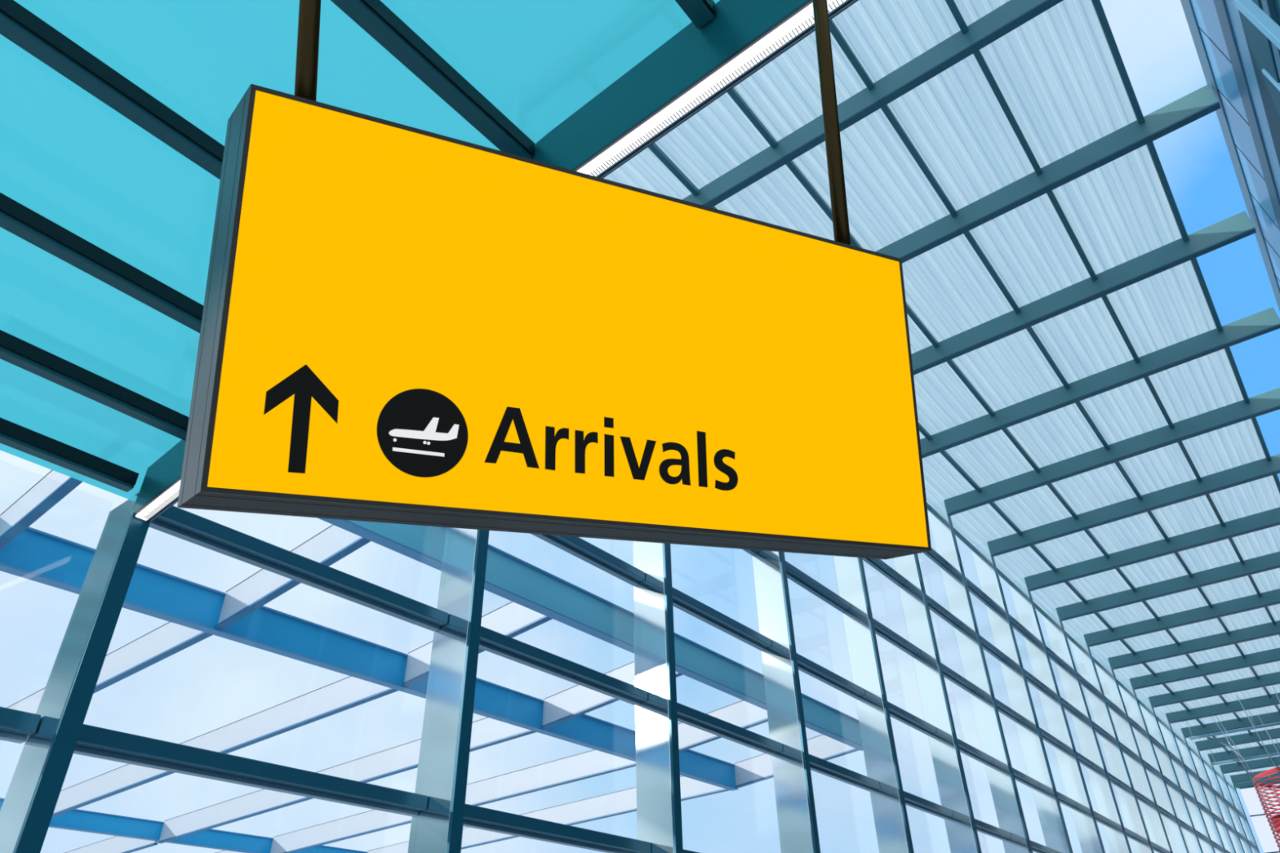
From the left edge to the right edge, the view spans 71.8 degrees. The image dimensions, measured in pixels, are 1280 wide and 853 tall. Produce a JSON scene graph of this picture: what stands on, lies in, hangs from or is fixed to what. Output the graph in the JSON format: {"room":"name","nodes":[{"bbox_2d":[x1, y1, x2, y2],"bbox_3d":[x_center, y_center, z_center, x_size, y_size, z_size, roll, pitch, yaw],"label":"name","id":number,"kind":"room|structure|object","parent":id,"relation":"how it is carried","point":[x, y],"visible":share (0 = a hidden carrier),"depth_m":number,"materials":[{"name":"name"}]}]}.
{"room":"airport terminal","nodes":[
{"label":"airport terminal","id":0,"kind":"room"},
{"bbox_2d":[603,0,1279,776],"bbox_3d":[14.980,5.205,24.115,6.032,0.014,46.400,-25,-41,30],"label":"ceiling","id":1,"kind":"structure","parent":0,"point":[1056,73],"depth_m":12.85,"materials":[{"name":"glass"}]},
{"bbox_2d":[648,142,698,195],"bbox_3d":[-0.003,-3.571,10.759,0.070,0.090,2.392,-25,-41,30],"label":"beam","id":2,"kind":"structure","parent":1,"relation":"attached to","point":[653,148],"depth_m":11.18,"materials":[{"name":"teal metal"}]},
{"bbox_2d":[572,0,814,178],"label":"linear light","id":3,"kind":"object","parent":1,"relation":"attached to","point":[752,57],"depth_m":3.21,"materials":[{"name":"grey plastic"}]},
{"bbox_2d":[727,87,777,148],"bbox_3d":[0.929,-4.001,10.161,0.070,0.090,2.392,-25,-41,30],"label":"beam","id":4,"kind":"structure","parent":1,"relation":"attached to","point":[738,100],"depth_m":10.57,"materials":[{"name":"teal metal"}]},
{"bbox_2d":[785,160,862,248],"bbox_3d":[2.479,-2.914,11.794,0.070,0.090,2.392,-25,-41,30],"label":"beam","id":5,"kind":"structure","parent":1,"relation":"attached to","point":[791,165],"depth_m":11.53,"materials":[{"name":"teal metal"}]},
{"bbox_2d":[829,19,874,90],"bbox_3d":[1.949,-4.472,9.506,0.070,0.090,2.392,-25,-41,30],"label":"beam","id":6,"kind":"structure","parent":1,"relation":"attached to","point":[844,46],"depth_m":9.91,"materials":[{"name":"teal metal"}]},
{"bbox_2d":[880,104,957,217],"bbox_3d":[3.499,-3.385,11.139,0.070,0.090,2.392,-25,-41,30],"label":"beam","id":7,"kind":"structure","parent":1,"relation":"attached to","point":[886,109],"depth_m":11.11,"materials":[{"name":"teal metal"}]},
{"bbox_2d":[906,302,939,347],"bbox_3d":[4.028,-1.826,13.427,0.070,0.090,2.392,-25,-41,30],"label":"beam","id":8,"kind":"structure","parent":1,"relation":"attached to","point":[911,313],"depth_m":13.78,"materials":[{"name":"teal metal"}]},
{"bbox_2d":[918,422,932,440],"bbox_3d":[4.646,-0.309,15.658,0.070,0.090,2.392,-25,-41,30],"label":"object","id":9,"kind":"structure","parent":1,"relation":"attached to","point":[922,429],"depth_m":16.24,"materials":[{"name":"teal paint"}]},
{"bbox_2d":[945,0,968,34],"bbox_3d":[2.832,-4.879,8.940,0.070,0.090,2.392,-25,-41,30],"label":"beam","id":10,"kind":"structure","parent":1,"relation":"attached to","point":[951,4],"depth_m":9.54,"materials":[{"name":"teal metal"}]},
{"bbox_2d":[940,450,981,492],"bbox_3d":[6.196,0.778,17.291,0.070,0.090,2.392,-25,-41,30],"label":"beam","id":11,"kind":"structure","parent":1,"relation":"attached to","point":[944,453],"depth_m":17.37,"materials":[{"name":"teal metal"}]},
{"bbox_2d":[953,527,974,550],"bbox_3d":[6.882,2.264,19.477,0.070,0.090,2.392,-25,-41,30],"label":"beam","id":12,"kind":"structure","parent":1,"relation":"attached to","point":[957,534],"depth_m":19.85,"materials":[{"name":"metal"}]},
{"bbox_2d":[946,359,995,417],"bbox_3d":[5.578,-0.739,15.060,0.070,0.090,2.392,-25,-41,30],"label":"beam","id":13,"kind":"structure","parent":1,"relation":"attached to","point":[950,362],"depth_m":15.11,"materials":[{"name":"teal metal"}]},
{"bbox_2d":[963,231,1020,313],"bbox_3d":[5.048,-2.297,12.772,0.070,0.090,2.392,-25,-41,30],"label":"beam","id":14,"kind":"structure","parent":1,"relation":"attached to","point":[968,235],"depth_m":12.79,"materials":[{"name":"teal metal"}]},
{"bbox_2d":[989,502,1022,535],"bbox_3d":[7.745,1.866,18.923,0.070,0.090,2.392,-25,-41,30],"label":"roof purlin","id":15,"kind":"structure","parent":1,"relation":"attached to","point":[993,504],"depth_m":19.03,"materials":[{"name":"teal paint"}]},
{"bbox_2d":[973,49,1042,175],"bbox_3d":[4.381,-3.792,10.573,0.070,0.090,2.392,-25,-41,30],"label":"roof purlin","id":16,"kind":"structure","parent":1,"relation":"attached to","point":[978,55],"depth_m":10.54,"materials":[{"name":"teal paint"}]},
{"bbox_2d":[1001,427,1039,472],"bbox_3d":[7.127,0.348,16.693,0.070,0.090,2.392,-25,-41,30],"label":"roof purlin","id":17,"kind":"structure","parent":1,"relation":"attached to","point":[1006,432],"depth_m":16.77,"materials":[{"name":"teal paint"}]},
{"bbox_2d":[1030,545,1057,572],"bbox_3d":[9.295,2.953,20.556,0.070,0.090,2.392,-25,-41,30],"label":"roof purlin","id":18,"kind":"structure","parent":1,"relation":"attached to","point":[1034,548],"depth_m":20.69,"materials":[{"name":"teal paint"}]},
{"bbox_2d":[1026,326,1070,388],"bbox_3d":[6.598,-1.210,14.405,0.070,0.090,2.392,-25,-41,30],"label":"roof purlin","id":19,"kind":"structure","parent":1,"relation":"attached to","point":[1030,330],"depth_m":14.46,"materials":[{"name":"teal paint"}]},
{"bbox_2d":[1047,483,1077,519],"bbox_3d":[8.677,1.436,18.326,0.070,0.090,2.392,-25,-41,30],"label":"roof purlin","id":20,"kind":"structure","parent":1,"relation":"attached to","point":[1050,486],"depth_m":18.43,"materials":[{"name":"teal paint"}]},
{"bbox_2d":[1046,190,1097,280],"bbox_3d":[5.931,-2.704,12.206,0.070,0.090,2.392,-25,-41,30],"label":"roof purlin","id":21,"kind":"structure","parent":1,"relation":"attached to","point":[1051,194],"depth_m":12.21,"materials":[{"name":"teal paint"}]},
{"bbox_2d":[1064,581,1087,604],"bbox_3d":[10.844,4.040,22.189,0.070,0.090,2.392,-25,-41,30],"label":"roof purlin","id":22,"kind":"structure","parent":1,"relation":"attached to","point":[1068,584],"depth_m":22.37,"materials":[{"name":"teal paint"}]},
{"bbox_2d":[1075,401,1109,449],"bbox_3d":[8.147,-0.122,16.038,0.070,0.090,2.392,-25,-41,30],"label":"roof purlin","id":23,"kind":"structure","parent":1,"relation":"attached to","point":[1079,405],"depth_m":16.12,"materials":[{"name":"teal paint"}]},
{"bbox_2d":[1084,528,1109,558],"bbox_3d":[10.226,2.523,19.959,0.070,0.090,2.392,-25,-41,30],"label":"roof purlin","id":24,"kind":"structure","parent":1,"relation":"attached to","point":[1087,531],"depth_m":20.10,"materials":[{"name":"teal paint"}]},
{"bbox_2d":[1093,612,1113,631],"bbox_3d":[12.394,5.128,23.822,0.070,0.090,2.392,-25,-41,30],"label":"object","id":25,"kind":"structure","parent":1,"relation":"attached to","point":[1098,615],"depth_m":23.99,"materials":[{"name":"teal paint"}]},
{"bbox_2d":[1090,0,1145,124],"bbox_3d":[5.342,-4.235,9.956,0.070,0.090,2.392,-25,-41,30],"label":"roof purlin","id":26,"kind":"structure","parent":1,"relation":"attached to","point":[1097,6],"depth_m":10.01,"materials":[{"name":"teal paint"}]},
{"bbox_2d":[1101,295,1140,363],"bbox_3d":[7.480,-1.617,13.839,0.070,0.090,2.392,-25,-41,30],"label":"beam","id":27,"kind":"structure","parent":1,"relation":"attached to","point":[1105,300],"depth_m":13.88,"materials":[{"name":"teal metal"}]},
{"bbox_2d":[1115,568,1136,591],"bbox_3d":[11.776,3.611,21.591,0.070,0.090,2.392,-25,-41,30],"label":"beam","id":28,"kind":"structure","parent":1,"relation":"attached to","point":[1122,574],"depth_m":21.76,"materials":[{"name":"metal"}]},
{"bbox_2d":[1115,461,1142,499],"bbox_3d":[9.697,0.965,17.671,0.070,0.090,2.392,-25,-41,30],"label":"beam","id":29,"kind":"structure","parent":1,"relation":"attached to","point":[1118,464],"depth_m":17.77,"materials":[{"name":"metal"}]},
{"bbox_2d":[1142,600,1159,620],"bbox_3d":[13.325,4.698,23.224,0.070,0.090,2.392,-25,-41,30],"label":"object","id":30,"kind":"structure","parent":1,"relation":"attached to","point":[1146,604],"depth_m":23.43,"materials":[{"name":"teal paint"}]},
{"bbox_2d":[1146,511,1169,542],"bbox_3d":[11.246,2.053,19.304,0.070,0.090,2.392,-25,-41,30],"label":"beam","id":31,"kind":"structure","parent":1,"relation":"attached to","point":[1152,516],"depth_m":19.43,"materials":[{"name":"metal"}]},
{"bbox_2d":[1143,376,1173,428],"bbox_3d":[9.030,-0.529,15.472,0.070,0.090,2.392,-25,-41,30],"label":"beam","id":32,"kind":"structure","parent":1,"relation":"attached to","point":[1147,379],"depth_m":15.54,"materials":[{"name":"teal metal"}]},
{"bbox_2d":[1146,142,1189,241],"bbox_3d":[6.892,-3.148,11.589,0.070,0.090,2.392,-25,-41,30],"label":"beam","id":33,"kind":"structure","parent":1,"relation":"attached to","point":[1150,146],"depth_m":11.59,"materials":[{"name":"teal metal"}]},
{"bbox_2d":[1173,551,1193,577],"bbox_3d":[12.796,3.140,20.937,0.070,0.090,2.392,-25,-41,30],"label":"beam","id":34,"kind":"structure","parent":1,"relation":"attached to","point":[1177,554],"depth_m":21.08,"materials":[{"name":"metal"}]},
{"bbox_2d":[1177,440,1201,482],"bbox_3d":[10.579,0.558,17.105,0.070,0.090,2.392,-25,-41,30],"label":"beam","id":35,"kind":"structure","parent":1,"relation":"attached to","point":[1182,446],"depth_m":17.21,"materials":[{"name":"metal"}]},
{"bbox_2d":[1197,586,1213,608],"bbox_3d":[14.345,4.227,22.570,0.070,0.090,2.392,-25,-41,30],"label":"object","id":36,"kind":"structure","parent":1,"relation":"attached to","point":[1200,589],"depth_m":22.78,"materials":[{"name":"teal paint"}]},
{"bbox_2d":[1190,257,1222,332],"bbox_3d":[8.441,-2.060,13.222,0.070,0.090,2.392,-25,-41,30],"label":"beam","id":37,"kind":"structure","parent":1,"relation":"attached to","point":[1195,264],"depth_m":13.26,"materials":[{"name":"teal metal"}]},
{"bbox_2d":[1204,493,1225,526],"bbox_3d":[12.129,1.645,18.738,0.070,0.090,2.392,-25,-41,30],"label":"beam","id":38,"kind":"structure","parent":1,"relation":"attached to","point":[1208,496],"depth_m":18.85,"materials":[{"name":"metal"}]},
{"bbox_2d":[1206,733,1245,759],"bbox_3d":[21.881,11.694,33.005,3.660,0.840,0.289,27,-43,-35],"label":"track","id":39,"kind":"object","parent":1,"relation":"hanging from","point":[1207,738],"visible":0.85,"depth_m":32.37,"materials":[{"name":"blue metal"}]},
{"bbox_2d":[1186,711,1279,739],"bbox_3d":[22.091,10.154,30.951,5.350,0.632,0.110,-25,-41,30],"label":"track","id":40,"kind":"object","parent":1,"relation":"hanging from","point":[1277,723],"visible":1,"depth_m":31.37,"materials":[{"name":"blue metal"}]},
{"bbox_2d":[1228,537,1244,564],"bbox_3d":[13.678,2.733,20.371,0.070,0.090,2.392,-25,-41,30],"label":"beam","id":41,"kind":"structure","parent":1,"relation":"attached to","point":[1231,540],"depth_m":20.51,"materials":[{"name":"metal"}]},
{"bbox_2d":[1224,346,1249,403],"bbox_3d":[9.991,-0.973,14.855,0.070,0.090,2.392,-25,-41,30],"label":"beam","id":42,"kind":"structure","parent":1,"relation":"attached to","point":[1228,351],"depth_m":14.93,"materials":[{"name":"teal metal"}]},
{"bbox_2d":[1209,738,1279,764],"bbox_3d":[24.448,11.894,33.373,5.350,0.845,0.110,-25,-41,30],"label":"track","id":43,"kind":"object","parent":1,"relation":"hanging from","point":[1273,753],"visible":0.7,"depth_m":33.88,"materials":[{"name":"blue metal"}]},
{"bbox_2d":[1212,685,1279,851],"bbox_3d":[22.318,11.982,28.253,4.191,6.710,4.190,8,-36,-14],"label":"ring sculpture","id":44,"kind":"object","parent":1,"relation":"hanging from","point":[1275,819],"visible":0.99,"depth_m":28.80,"materials":[{"name":"red paint"}]},
{"bbox_2d":[1251,417,1271,461],"bbox_3d":[11.540,0.115,16.488,0.070,0.090,2.392,-25,-41,30],"label":"beam","id":45,"kind":"structure","parent":1,"relation":"attached to","point":[1254,420],"depth_m":16.59,"materials":[{"name":"teal metal"}]},
{"bbox_2d":[1180,0,1279,311],"bbox_3d":[18.034,7.581,18.204,1.036,10.962,48.001,-25,-41,31],"label":"wall","id":46,"kind":"structure","parent":0,"point":[1237,42],"depth_m":9.45,"materials":[{"name":"blue glass"}]},
{"bbox_2d":[1234,777,1279,852],"bbox_3d":[29.894,19.593,35.977,7.000,10.805,0.150,-25,-41,30],"label":"wall","id":47,"kind":"structure","parent":0,"point":[1257,815],"depth_m":39.52,"materials":[{"name":"paint"}]},
{"bbox_3d":[19.332,10.623,12.856,20.300,0.150,70.000,-25,-41,30],"label":"floor","id":48,"kind":"structure","parent":0,"visible":0},
{"bbox_2d":[0,706,40,743],"bbox_3d":[-4.258,1.390,2.672,0.148,4.375,3.916,-25,-41,30],"label":"window frame","id":49,"kind":"structure","parent":48,"relation":"on","point":[15,726],"depth_m":4.36,"materials":[{"name":"teal metal"}]},
{"bbox_2d":[73,506,448,816],"bbox_3d":[-2.248,2.244,5.190,0.148,5.745,2.392,-25,-41,30],"label":"window frame","id":50,"kind":"structure","parent":48,"relation":"on","point":[93,741],"depth_m":5.54,"materials":[{"name":"teal metal"}]},
{"bbox_2d":[0,0,807,852],"bbox_3d":[-0.388,0.770,2.492,6.775,5.062,0.102,-25,-41,30],"label":"frame","id":51,"kind":"object","parent":48,"relation":"on","point":[31,798],"visible":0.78,"depth_m":4.13,"materials":[{"name":"metal"}]},
{"bbox_2d":[0,417,139,492],"bbox_3d":[-4.688,-0.904,3.266,0.085,0.095,5.669,-25,-41,30],"label":"beam","id":52,"kind":"structure","parent":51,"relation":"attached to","point":[13,435],"depth_m":4.84,"materials":[{"name":"teal metal"}]},
{"bbox_2d":[0,329,188,440],"bbox_3d":[-4.195,-1.198,2.994,0.085,0.095,5.669,-25,-41,30],"label":"beam","id":53,"kind":"structure","parent":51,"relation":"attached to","point":[15,351],"depth_m":4.45,"materials":[{"name":"teal metal"}]},
{"bbox_2d":[0,359,182,499],"bbox_3d":[-4.524,-1.023,3.269,0.901,0.114,5.774,-25,-41,30],"label":"glass panel","id":54,"kind":"object","parent":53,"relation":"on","point":[28,400],"visible":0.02,"depth_m":4.80,"materials":[{"name":"blue glass"}]},
{"bbox_2d":[0,226,199,417],"bbox_3d":[-3.870,-1.411,2.907,0.755,0.117,5.774,-25,-41,30],"label":"glass panel","id":55,"kind":"object","parent":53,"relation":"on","point":[47,303],"visible":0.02,"depth_m":4.27,"materials":[{"name":"blue glass"}]},
{"bbox_2d":[0,192,203,333],"bbox_3d":[-3.599,-1.561,2.670,0.085,0.095,5.669,-25,-41,30],"label":"beam","id":56,"kind":"structure","parent":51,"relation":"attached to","point":[15,218],"depth_m":3.90,"materials":[{"name":"teal metal"}]},
{"bbox_2d":[0,34,220,305],"bbox_3d":[-3.251,-1.788,2.571,0.812,0.125,5.774,-25,-41,30],"label":"glass panel","id":57,"kind":"object","parent":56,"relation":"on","point":[68,157],"visible":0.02,"depth_m":3.68,"materials":[{"name":"blue glass"}]},
{"bbox_2d":[0,0,224,179],"bbox_3d":[-2.958,-1.951,2.321,0.085,0.095,5.669,-25,-41,30],"label":"beam","id":58,"kind":"structure","parent":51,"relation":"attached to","point":[18,24],"depth_m":3.30,"materials":[{"name":"teal metal"}]},
{"bbox_2d":[13,0,500,151],"bbox_3d":[-2.570,-2.202,2.201,0.912,0.139,5.774,-25,-41,30],"label":"glass panel","id":59,"kind":"object","parent":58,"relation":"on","point":[198,59],"visible":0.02,"depth_m":3.37,"materials":[{"name":"blue glass"}]},
{"bbox_2d":[134,475,181,521],"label":"linear light","id":60,"kind":"object","parent":51,"relation":"attached to","point":[166,499],"depth_m":4.82,"materials":[{"name":"grey plastic"}]},
{"bbox_2d":[330,0,534,159],"bbox_3d":[-2.238,-2.390,1.930,0.085,0.095,5.669,-25,-41,30],"label":"beam","id":61,"kind":"structure","parent":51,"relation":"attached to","point":[374,17],"depth_m":3.42,"materials":[{"name":"teal metal"}]},
{"bbox_2d":[380,0,691,143],"bbox_3d":[-1.843,-2.618,1.788,0.930,0.077,5.774,-25,-41,30],"label":"glass panel","id":62,"kind":"object","parent":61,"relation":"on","point":[538,62],"visible":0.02,"depth_m":3.45,"materials":[{"name":"blue glass"}]},
{"bbox_2d":[675,0,715,29],"bbox_3d":[-1.504,-2.783,1.495,0.085,0.095,5.669,-25,-41,30],"label":"beam","id":63,"kind":"structure","parent":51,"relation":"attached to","point":[700,12],"depth_m":3.28,"materials":[{"name":"teal metal"}]},
{"bbox_3d":[-1.112,-3.003,1.350,0.922,0.060,5.774,-25,-41,30],"label":"glass panel","id":64,"kind":"object","parent":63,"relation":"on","visible":0},
{"bbox_2d":[177,0,931,559],"bbox_3d":[-0.090,-1.003,2.033,1.944,2.573,0.902,16,-38,-23],"label":"hanging sign","id":65,"kind":"object","parent":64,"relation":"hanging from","point":[401,324],"visible":1,"depth_m":1.68,"materials":[{"name":"yellow metal"}]},
{"bbox_2d":[407,527,488,852],"bbox_3d":[1.057,-0.493,5.789,6.738,10.825,0.102,-25,-41,30],"label":"steel frame","id":66,"kind":"object","parent":48,"relation":"on","point":[442,769],"visible":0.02,"depth_m":6.40,"materials":[{"name":"paint"}]},
{"bbox_2d":[462,533,650,852],"bbox_3d":[-0.742,1.278,8.231,0.148,10.725,2.392,-25,-41,30],"label":"window frame","id":67,"kind":"structure","parent":48,"relation":"on","point":[491,641],"depth_m":7.44,"materials":[{"name":"teal metal"}]},
{"bbox_2d":[671,549,782,852],"bbox_3d":[0.807,2.366,9.864,0.148,10.725,2.392,-25,-41,30],"label":"window frame","id":68,"kind":"structure","parent":48,"relation":"on","point":[689,716],"depth_m":9.72,"materials":[{"name":"teal metal"}]},
{"bbox_2d":[785,560,879,791],"bbox_3d":[2.357,3.453,11.497,0.148,10.725,2.392,-25,-41,30],"label":"window frame","id":69,"kind":"structure","parent":48,"relation":"on","point":[818,765],"depth_m":11.74,"materials":[{"name":"teal metal"}]},
{"bbox_2d":[632,0,1063,852],"bbox_3d":[2.607,0.595,7.422,6.738,10.825,0.102,-25,-41,30],"label":"steel frame","id":70,"kind":"object","parent":48,"relation":"on","point":[659,807],"visible":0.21,"depth_m":9.02,"materials":[{"name":"paint"}]},
{"bbox_2d":[862,557,953,819],"bbox_3d":[3.906,4.540,13.130,0.148,10.725,2.392,-25,-41,30],"label":"window frame","id":71,"kind":"structure","parent":48,"relation":"on","point":[896,713],"depth_m":13.77,"materials":[{"name":"teal metal"}]},
{"bbox_2d":[923,547,1010,840],"bbox_3d":[5.456,5.628,14.763,0.148,10.725,2.392,-25,-41,30],"label":"window frame","id":72,"kind":"structure","parent":48,"relation":"on","point":[966,748],"depth_m":15.67,"materials":[{"name":"teal metal"}]},
{"bbox_2d":[751,84,1221,852],"bbox_3d":[4.156,1.682,9.055,6.738,10.825,0.102,-25,-41,30],"label":"steel frame","id":73,"kind":"object","parent":48,"relation":"on","point":[793,782],"visible":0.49,"depth_m":10.69,"materials":[{"name":"paint"}]},
{"bbox_2d":[965,577,1056,852],"bbox_3d":[7.005,6.715,16.396,0.148,10.725,2.392,-25,-41,30],"label":"window frame","id":74,"kind":"structure","parent":48,"relation":"on","point":[974,589],"depth_m":17.70,"materials":[{"name":"teal metal"}]},
{"bbox_2d":[1008,613,1076,808],"bbox_3d":[8.555,7.803,18.029,0.148,10.725,2.392,-25,-41,30],"label":"window frame","id":75,"kind":"structure","parent":48,"relation":"on","point":[1047,737],"depth_m":19.61,"materials":[{"name":"teal metal"}]},
{"bbox_2d":[833,210,1256,852],"bbox_3d":[5.706,2.769,10.688,6.738,10.825,0.102,-25,-41,30],"label":"steel frame","id":76,"kind":"object","parent":48,"relation":"on","point":[893,833],"visible":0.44,"depth_m":12.57,"materials":[{"name":"paint"}]},
{"bbox_2d":[1045,645,1108,824],"bbox_3d":[10.104,8.890,19.662,0.148,10.725,2.392,-25,-41,30],"label":"window frame","id":77,"kind":"structure","parent":48,"relation":"on","point":[1069,708],"depth_m":21.29,"materials":[{"name":"teal metal"}]},
{"bbox_2d":[893,306,1279,852],"bbox_3d":[7.255,3.857,12.321,6.738,10.825,0.102,-25,-41,30],"label":"steel frame","id":78,"kind":"object","parent":48,"relation":"on","point":[961,828],"visible":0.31,"depth_m":14.46,"materials":[{"name":"paint"}]},
{"bbox_2d":[927,387,1279,852],"bbox_3d":[8.805,4.944,13.954,6.738,10.825,0.102,-25,-41,30],"label":"steel frame","id":79,"kind":"object","parent":48,"relation":"on","point":[1007,805],"visible":0.92,"depth_m":16.50,"materials":[{"name":"paint"}]},
{"bbox_2d":[1077,672,1136,838],"bbox_3d":[11.654,9.977,21.295,0.148,10.725,2.392,-25,-41,30],"label":"window frame","id":80,"kind":"structure","parent":48,"relation":"on","point":[1084,682],"depth_m":22.98,"materials":[{"name":"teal metal"}]},
{"bbox_2d":[970,453,1279,852],"bbox_3d":[10.354,6.032,15.587,6.738,10.825,0.102,-25,-41,30],"label":"steel frame","id":81,"kind":"object","parent":48,"relation":"on","point":[1048,806],"visible":0.97,"depth_m":18.25,"materials":[{"name":"paint"}]},
{"bbox_2d":[1104,695,1159,850],"bbox_3d":[13.203,11.065,22.928,0.148,10.725,2.392,-25,-41,30],"label":"window frame","id":82,"kind":"structure","parent":48,"relation":"on","point":[1109,703],"depth_m":24.70,"materials":[{"name":"teal metal"}]},
{"bbox_2d":[1008,506,1279,852],"bbox_3d":[11.904,7.119,17.220,6.738,10.825,0.102,-25,-41,30],"label":"steel frame","id":83,"kind":"object","parent":48,"relation":"on","point":[1088,833],"visible":0.94,"depth_m":19.99,"materials":[{"name":"paint"}]},
{"bbox_2d":[1128,715,1164,813],"bbox_3d":[14.753,12.152,24.561,0.148,10.725,2.392,-25,-41,30],"label":"window frame","id":84,"kind":"structure","parent":48,"relation":"on","point":[1132,722],"depth_m":26.72,"materials":[{"name":"teal metal"}]},
{"bbox_2d":[1041,551,1279,852],"bbox_3d":[13.454,8.206,18.853,6.738,10.825,0.102,-25,-41,30],"label":"steel frame","id":85,"kind":"object","parent":48,"relation":"on","point":[1106,802],"visible":0.95,"depth_m":21.74,"materials":[{"name":"paint"}]},
{"bbox_2d":[1070,588,1279,852],"bbox_3d":[15.003,9.294,20.486,6.738,10.825,0.102,-25,-41,30],"label":"steel frame","id":86,"kind":"object","parent":48,"relation":"on","point":[1125,791],"visible":0.95,"depth_m":23.47,"materials":[{"name":"paint"}]},
{"bbox_2d":[1094,620,1279,852],"bbox_3d":[16.553,10.381,22.119,6.738,10.825,0.102,-25,-41,30],"label":"steel frame","id":87,"kind":"object","parent":48,"relation":"on","point":[1153,819],"visible":0.9,"depth_m":25.20,"materials":[{"name":"paint"}]},
{"bbox_2d":[1118,647,1279,852],"bbox_3d":[18.102,11.469,23.752,6.738,10.825,0.102,-25,-41,30],"label":"steel frame","id":88,"kind":"object","parent":48,"relation":"on","point":[1127,687],"visible":0.92,"depth_m":26.94,"materials":[{"name":"paint"}]},
{"bbox_2d":[1138,671,1279,852],"bbox_3d":[19.652,12.556,25.385,6.738,10.825,0.102,-25,-41,30],"label":"steel frame","id":89,"kind":"object","parent":48,"relation":"on","point":[1146,704],"visible":0.88,"depth_m":28.67,"materials":[{"name":"paint"}]},
{"bbox_2d":[1155,692,1279,852],"bbox_3d":[21.201,13.643,27.018,6.738,10.825,0.102,-25,-41,30],"label":"steel frame","id":90,"kind":"object","parent":48,"relation":"on","point":[1165,720],"visible":0.91,"depth_m":30.40,"materials":[{"name":"paint"}]},
{"bbox_2d":[1172,711,1279,852],"bbox_3d":[22.751,14.731,28.651,6.738,10.825,0.102,-25,-41,30],"label":"steel frame","id":91,"kind":"object","parent":48,"relation":"on","point":[1180,734],"visible":0.88,"depth_m":32.11,"materials":[{"name":"paint"}]},
{"bbox_2d":[1187,727,1279,852],"bbox_3d":[24.300,15.818,30.284,6.738,10.825,0.102,-25,-41,30],"label":"steel frame","id":92,"kind":"object","parent":48,"relation":"on","point":[1246,738],"visible":0.88,"depth_m":33.82,"materials":[{"name":"paint"}]},
{"bbox_2d":[1200,742,1279,852],"bbox_3d":[25.850,16.906,31.916,6.738,10.825,0.102,-25,-41,30],"label":"steel frame","id":93,"kind":"object","parent":48,"relation":"on","point":[1207,759],"visible":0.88,"depth_m":35.54,"materials":[{"name":"paint"}]},
{"bbox_2d":[1213,755,1279,852],"bbox_3d":[27.399,17.993,33.549,6.738,10.825,0.102,-25,-41,30],"label":"steel frame","id":94,"kind":"object","parent":48,"relation":"on","point":[1220,770],"visible":0.87,"depth_m":37.28,"materials":[{"name":"paint"}]},
{"bbox_2d":[1224,769,1279,852],"bbox_3d":[28.949,19.081,35.182,6.738,10.825,0.102,-25,-41,30],"label":"steel frame","id":95,"kind":"object","parent":48,"relation":"on","point":[1231,780],"visible":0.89,"depth_m":39.06,"materials":[{"name":"paint"}]},
{"label":"outside","id":96,"kind":"structure","parent":0,"visible":0},
{"bbox_2d":[317,517,863,751],"bbox_3d":[-0.379,2.339,10.590,0.140,0.438,13.400,-25,-41,30],"label":"beam","id":97,"kind":"structure","parent":96,"point":[509,577],"depth_m":10.25,"materials":[{"name":"blue metal"}]},
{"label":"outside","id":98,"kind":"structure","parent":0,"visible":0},
{"bbox_2d":[0,526,737,791],"bbox_3d":[-2.589,3.392,11.604,0.140,0.425,13.900,-25,-41,30],"label":"beam","id":99,"kind":"structure","parent":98,"point":[34,554],"depth_m":10.14,"materials":[{"name":"blue metal"}]},
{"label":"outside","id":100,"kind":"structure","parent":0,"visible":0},
{"bbox_2d":[0,797,367,852],"bbox_3d":[-10.900,7.443,16.793,0.140,0.345,13.900,-25,-41,30],"label":"beam","id":101,"kind":"structure","parent":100,"point":[77,820],"depth_m":17.86,"materials":[{"name":"blue metal"}]},
{"bbox_2d":[0,470,82,550],"bbox_3d":[-11.370,3.619,11.510,18.950,1.118,0.090,-25,-41,30],"label":"rafter","id":102,"kind":"object","parent":101,"relation":"on","point":[55,486],"visible":0.34,"depth_m":7.62,"materials":[{"name":"paint"}]},
{"bbox_2d":[7,524,370,713],"bbox_3d":[-9.976,4.597,12.980,18.950,1.118,0.090,-25,-41,30],"label":"rafter","id":103,"kind":"object","parent":101,"relation":"on","point":[334,543],"visible":0.59,"depth_m":9.45,"materials":[{"name":"paint"}]},
{"bbox_2d":[52,601,552,817],"bbox_3d":[-8.426,5.685,14.613,18.950,1.118,0.090,-25,-41,30],"label":"rafter","id":104,"kind":"object","parent":101,"relation":"on","point":[511,620],"visible":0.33,"depth_m":12.32,"materials":[{"name":"paint"}]},
{"bbox_2d":[64,661,683,852],"bbox_3d":[-6.877,6.772,16.246,18.950,1.118,0.090,-25,-41,30],"label":"rafter","id":105,"kind":"object","parent":101,"relation":"on","point":[575,701],"visible":0.7,"depth_m":14.68,"materials":[{"name":"paint"}]},
{"bbox_2d":[214,700,768,852],"bbox_3d":[-5.327,7.860,17.879,18.950,1.118,0.090,-25,-41,30],"label":"rafter","id":106,"kind":"object","parent":101,"relation":"on","point":[744,714],"visible":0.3,"depth_m":15.77,"materials":[{"name":"paint"}]},
{"bbox_2d":[367,734,858,852],"bbox_3d":[-3.747,8.969,19.544,18.950,1.118,0.090,-25,-41,30],"label":"rafter","id":107,"kind":"object","parent":101,"relation":"on","point":[758,768],"visible":0.65,"depth_m":17.36,"materials":[{"name":"paint"}]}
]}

